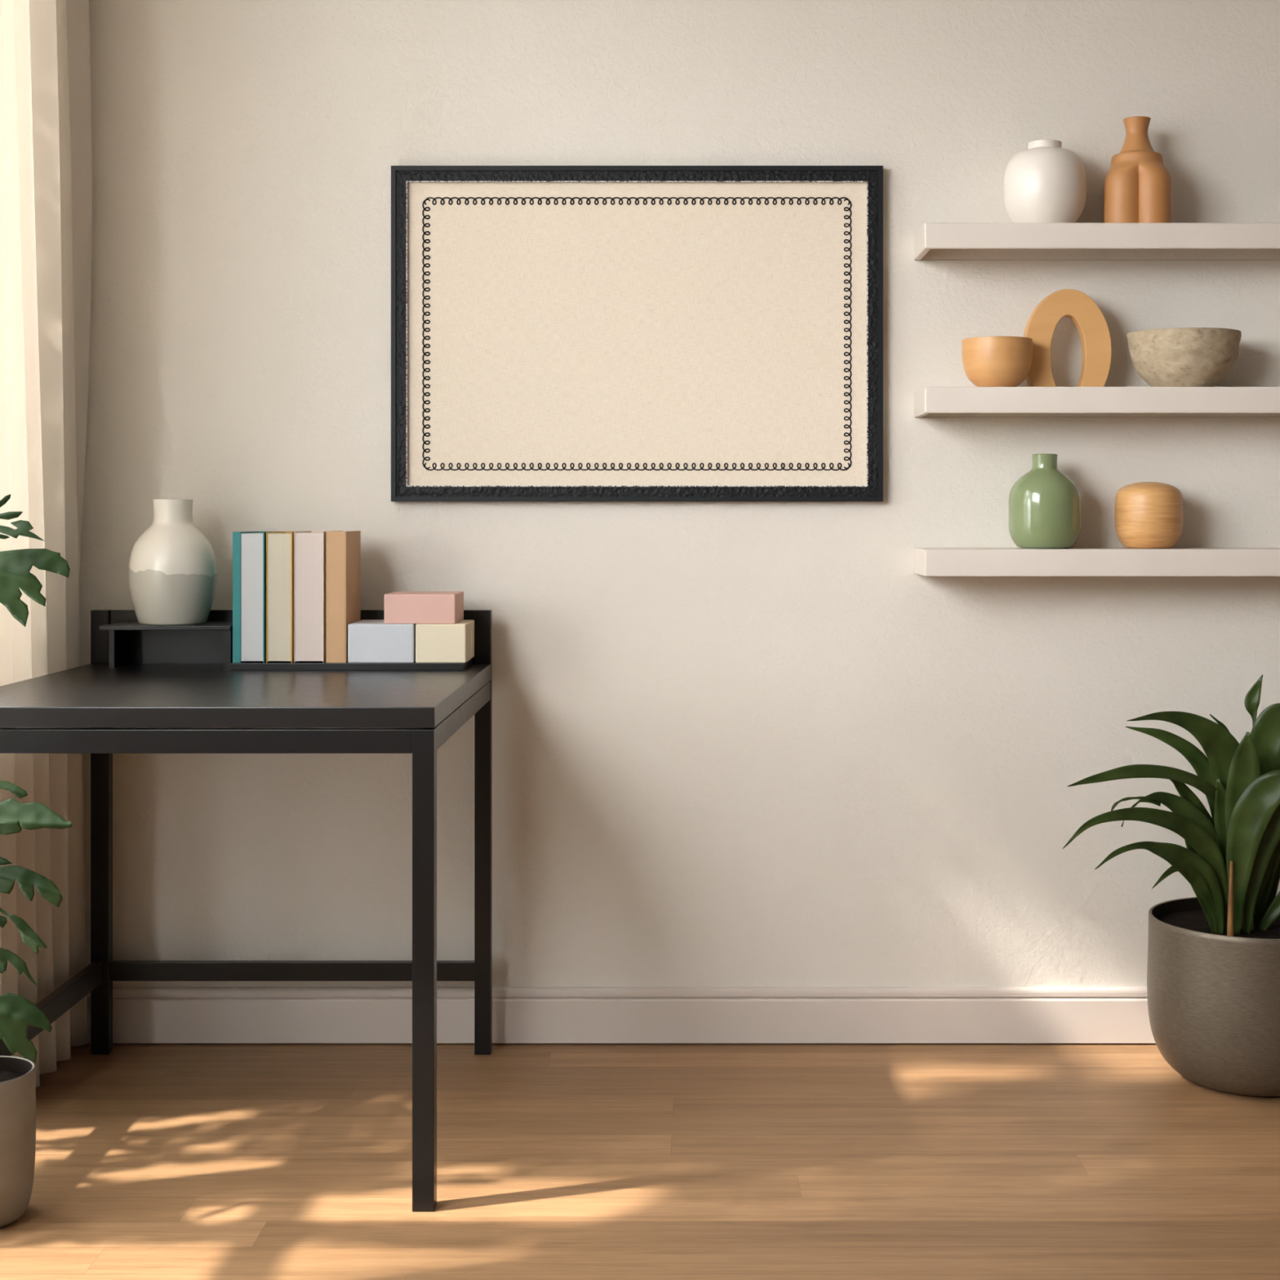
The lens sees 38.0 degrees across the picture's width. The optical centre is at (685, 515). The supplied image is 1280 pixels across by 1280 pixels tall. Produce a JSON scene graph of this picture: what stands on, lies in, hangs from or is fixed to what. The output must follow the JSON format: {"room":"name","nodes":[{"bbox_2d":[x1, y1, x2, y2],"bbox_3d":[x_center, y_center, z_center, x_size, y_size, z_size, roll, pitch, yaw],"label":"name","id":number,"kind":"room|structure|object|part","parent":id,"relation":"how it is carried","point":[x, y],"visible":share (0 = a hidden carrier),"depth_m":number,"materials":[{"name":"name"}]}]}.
{"room":"home office","nodes":[
{"label":"home office","id":0,"kind":"room"},
{"bbox_2d":[0,1043,1279,1279],"bbox_3d":[0.828,1.084,0.619,4.385,0.100,6.277,0,0,0],"label":"floor","id":1,"kind":"structure","parent":0,"point":[153,1161],"depth_m":2.93,"materials":[{"name":"brown wood"}]},
{"bbox_2d":[0,493,71,1227],"bbox_3d":[-1.038,0.501,2.675,0.225,1.065,0.217,0,0,-44],"label":"potted plant","id":2,"kind":"object","parent":1,"relation":"on","point":[17,1074],"visible":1,"depth_m":2.68,"materials":[{"name":"green plant"}]},
{"bbox_3d":[-1.034,0.924,2.722,0.155,0.219,0.155,0,0,0],"label":"pot","id":3,"kind":"part","parent":2,"relation":"part of","materials":[{"name":"ceramic"}]},
{"bbox_2d":[0,609,492,1211],"bbox_3d":[-0.756,0.608,3.168,0.769,0.852,0.830,0,0,0],"label":"desk","id":4,"kind":"object","parent":1,"relation":"on","point":[137,675],"visible":0.95,"depth_m":3.07,"materials":[{"name":"black laminate"}]},
{"bbox_3d":[-1.122,0.608,3.570,0.034,0.852,0.027,0,0,0],"label":"leg","id":5,"kind":"part","parent":4,"relation":"part of","materials":[{"name":"black paint"}]},
{"bbox_2d":[128,498,217,625],"bbox_3d":[-0.963,0.086,3.489,0.161,0.234,0.161,0,0,0],"label":"vase","id":6,"kind":"object","parent":4,"relation":"on","point":[172,569],"visible":1,"depth_m":3.43,"materials":[{"name":"ceramic"}]},
{"bbox_3d":[-0.756,0.336,2.767,0.702,0.035,0.025,0,0,0],"label":"rail","id":7,"kind":"part","parent":4,"relation":"part of","materials":[{"name":"black paint"}]},
{"bbox_2d":[232,531,271,662],"bbox_3d":[-0.802,0.151,3.484,0.058,0.240,0.150,0,0,0],"label":"book","id":8,"kind":"object","parent":4,"relation":"on","point":[249,548],"visible":0.73,"depth_m":3.41,"materials":[{"name":"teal paper"}]},
{"bbox_2d":[266,531,293,662],"bbox_3d":[-0.746,0.151,3.484,0.048,0.240,0.150,0,0,0],"label":"book","id":9,"kind":"object","parent":4,"relation":"on","point":[279,544],"visible":0.67,"depth_m":3.41,"materials":[{"name":"beige paper"}]},
{"bbox_3d":[-0.754,0.248,3.570,0.701,0.132,0.014,0,0,0],"label":"panel","id":10,"kind":"part","parent":4,"relation":"part of","materials":[{"name":"black paint"}]},
{"bbox_2d":[293,530,333,662],"bbox_3d":[-0.691,0.150,3.484,0.054,0.242,0.150,0,0,0],"label":"book","id":11,"kind":"object","parent":4,"relation":"on","point":[309,546],"visible":0.72,"depth_m":3.41,"materials":[{"name":"paper"}]},
{"bbox_2d":[325,530,360,662],"bbox_3d":[-0.641,0.150,3.485,0.037,0.242,0.152,0,0,0],"label":"book","id":12,"kind":"object","parent":4,"relation":"on","point":[343,548],"visible":0.92,"depth_m":3.41,"materials":[{"name":"paper"}]},
{"bbox_3d":[-0.621,0.278,3.482,0.425,0.013,0.160,0,0,0],"label":"board","id":13,"kind":"part","parent":4,"relation":"part of","materials":[{"name":"black paint"}]},
{"bbox_2d":[347,619,416,662],"bbox_3d":[-0.559,0.235,3.482,0.121,0.071,0.150,0,0,0],"label":"storage box","id":14,"kind":"object","parent":4,"relation":"on","point":[369,641],"visible":0.73,"depth_m":3.41,"materials":[{"name":"grey cardboard"}]},
{"bbox_2d":[384,591,463,623],"bbox_3d":[-0.488,0.172,3.481,0.131,0.054,0.135,0,0,0],"label":"storage box","id":15,"kind":"object","parent":14,"relation":"on","point":[400,606],"visible":1,"depth_m":3.41,"materials":[{"name":"pink cardboard"}]},
{"bbox_3d":[-0.389,0.676,2.770,0.032,0.716,0.032,0,0,0],"label":"leg","id":16,"kind":"part","parent":4,"relation":"part of","materials":[{"name":"black paint"}]},
{"bbox_2d":[415,619,474,662],"bbox_3d":[-0.448,0.235,3.478,0.094,0.071,0.143,0,0,0],"label":"storage box","id":17,"kind":"object","parent":4,"relation":"on","point":[434,642],"visible":0.91,"depth_m":3.41,"materials":[{"name":"beige cardboard"}]},
{"bbox_3d":[-0.386,0.336,3.171,0.025,0.035,0.770,0,0,0],"label":"rail","id":18,"kind":"part","parent":4,"relation":"part of","materials":[{"name":"black paint"}]},
{"bbox_3d":[-0.388,0.608,3.570,0.031,0.852,0.027,0,0,0],"label":"leg","id":19,"kind":"part","parent":4,"relation":"part of","materials":[{"name":"black paint"}]},
{"bbox_2d":[1062,674,1279,1097],"bbox_3d":[0.944,0.663,3.405,0.564,0.742,0.373,0,0,0],"label":"potted plant","id":20,"kind":"object","parent":1,"relation":"on","point":[1213,966],"visible":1,"depth_m":3.32,"materials":[{"name":"green plant"}]},
{"bbox_3d":[1.040,0.885,3.405,0.373,0.298,0.373,0,0,0],"label":"pot","id":21,"kind":"part","parent":20,"relation":"part of","materials":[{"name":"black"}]},
{"bbox_3d":[0.973,0.690,3.308,0.014,0.145,0.012,0,0,-23],"label":"stem","id":22,"kind":"part","parent":20,"relation":"part of","materials":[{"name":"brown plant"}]},
{"bbox_3d":[1.016,0.724,3.356,0.018,0.077,0.009,0,0,-22],"label":"stem","id":23,"kind":"part","parent":20,"relation":"part of","materials":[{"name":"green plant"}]},
{"bbox_3d":[1.034,0.720,3.376,0.017,0.084,0.009,0,0,-22],"label":"stem","id":24,"kind":"part","parent":20,"relation":"part of","materials":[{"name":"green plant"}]},
{"bbox_2d":[79,0,1279,986],"bbox_3d":[0.828,-0.216,3.697,4.385,2.500,0.120,0,0,0],"label":"wall","id":25,"kind":"structure","parent":0,"point":[735,744],"depth_m":3.64,"materials":[{"name":"beige paint"}]},
{"bbox_2d":[86,986,1155,1043],"bbox_3d":[0.828,0.977,3.628,4.145,0.106,0.017,0,0,0],"label":"baseboard","id":26,"kind":"structure","parent":25,"relation":"attached to","point":[140,1015],"depth_m":3.62,"materials":[{"name":"beige paint"}]},
{"bbox_2d":[391,165,883,501],"bbox_3d":[-0.094,-0.354,3.624,0.959,0.654,0.023,0,0,0],"label":"picture","id":27,"kind":"object","parent":25,"relation":"attached to","point":[559,333],"visible":1,"depth_m":3.63,"materials":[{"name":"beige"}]},
{"bbox_2d":[914,547,1279,576],"bbox_3d":[0.873,0.089,3.554,0.848,0.051,0.164,0,0,0],"label":"wall shelf","id":28,"kind":"object","parent":25,"relation":"attached to","point":[928,562],"visible":0.98,"depth_m":3.47,"materials":[{"name":"paint"}]},
{"bbox_2d":[1008,453,1081,548],"bbox_3d":[0.689,-0.027,3.554,0.137,0.181,0.137,0,0,0],"label":"bottle vase","id":29,"kind":"object","parent":28,"relation":"on","point":[1045,503],"visible":1,"depth_m":3.50,"materials":[{"name":"green ceramic"}]},
{"bbox_2d":[1114,481,1183,548],"bbox_3d":[0.888,-0.001,3.554,0.128,0.128,0.128,0,0,0],"label":"jar","id":30,"kind":"object","parent":28,"relation":"on","point":[1148,514],"visible":1,"depth_m":3.50,"materials":[{"name":"brown wood"}]},
{"bbox_2d":[914,386,1279,417],"bbox_3d":[0.873,-0.216,3.554,0.848,0.050,0.164,0,0,0],"label":"wall shelf","id":31,"kind":"object","parent":25,"relation":"attached to","point":[927,400],"visible":1,"depth_m":3.47,"materials":[{"name":"paint"}]},
{"bbox_2d":[961,336,1032,386],"bbox_3d":[0.593,-0.288,3.524,0.133,0.093,0.133,0,0,0],"label":"bowl","id":32,"kind":"object","parent":31,"relation":"on","point":[987,361],"visible":0.95,"depth_m":3.47,"materials":[{"name":"orange wood"}]},
{"bbox_2d":[1023,288,1111,386],"bbox_3d":[0.734,-0.338,3.569,0.166,0.192,0.034,0,0,0],"label":"ornament","id":33,"kind":"object","parent":31,"relation":"on","point":[1091,323],"visible":0.87,"depth_m":3.55,"materials":[{"name":"orange wood"}]},
{"bbox_2d":[1126,327,1241,386],"bbox_3d":[0.954,-0.295,3.549,0.214,0.108,0.211,0,0,0],"label":"stone bowl","id":34,"kind":"object","parent":31,"relation":"on","point":[1182,357],"visible":0.94,"depth_m":3.47,"materials":[{"name":"beige stone"}]},
{"bbox_2d":[914,222,1279,260],"bbox_3d":[0.873,-0.524,3.554,0.848,0.048,0.164,0,0,0],"label":"wall shelf","id":35,"kind":"object","parent":25,"relation":"attached to","point":[931,235],"visible":1,"depth_m":3.47,"materials":[{"name":"paint"}]},
{"bbox_2d":[1003,139,1086,222],"bbox_3d":[0.689,-0.631,3.554,0.156,0.166,0.156,0,0,0],"label":"round vase","id":36,"kind":"object","parent":35,"relation":"on","point":[1045,182],"visible":0.91,"depth_m":3.49,"materials":[{"name":"white ceramic"}]},
{"bbox_2d":[1102,115,1171,222],"bbox_3d":[0.866,-0.654,3.554,0.125,0.212,0.125,0,0,10],"label":"vase","id":37,"kind":"object","parent":35,"relation":"on","point":[1137,185],"visible":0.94,"depth_m":3.50,"materials":[{"name":"ceramic"}]},
{"bbox_3d":[0.828,-1.516,0.619,4.385,0.100,6.277,0,0,0],"label":"ceiling","id":38,"kind":"structure","parent":0,"visible":0},
{"bbox_2d":[0,0,92,1087],"bbox_3d":[-1.188,-0.207,3.357,0.069,2.458,0.536,0,0,0],"label":"curtain","id":39,"kind":"object","parent":38,"relation":"hanging from","point":[46,123],"visible":0.83,"depth_m":3.40,"materials":[{"name":"white fabric"}]}
]}

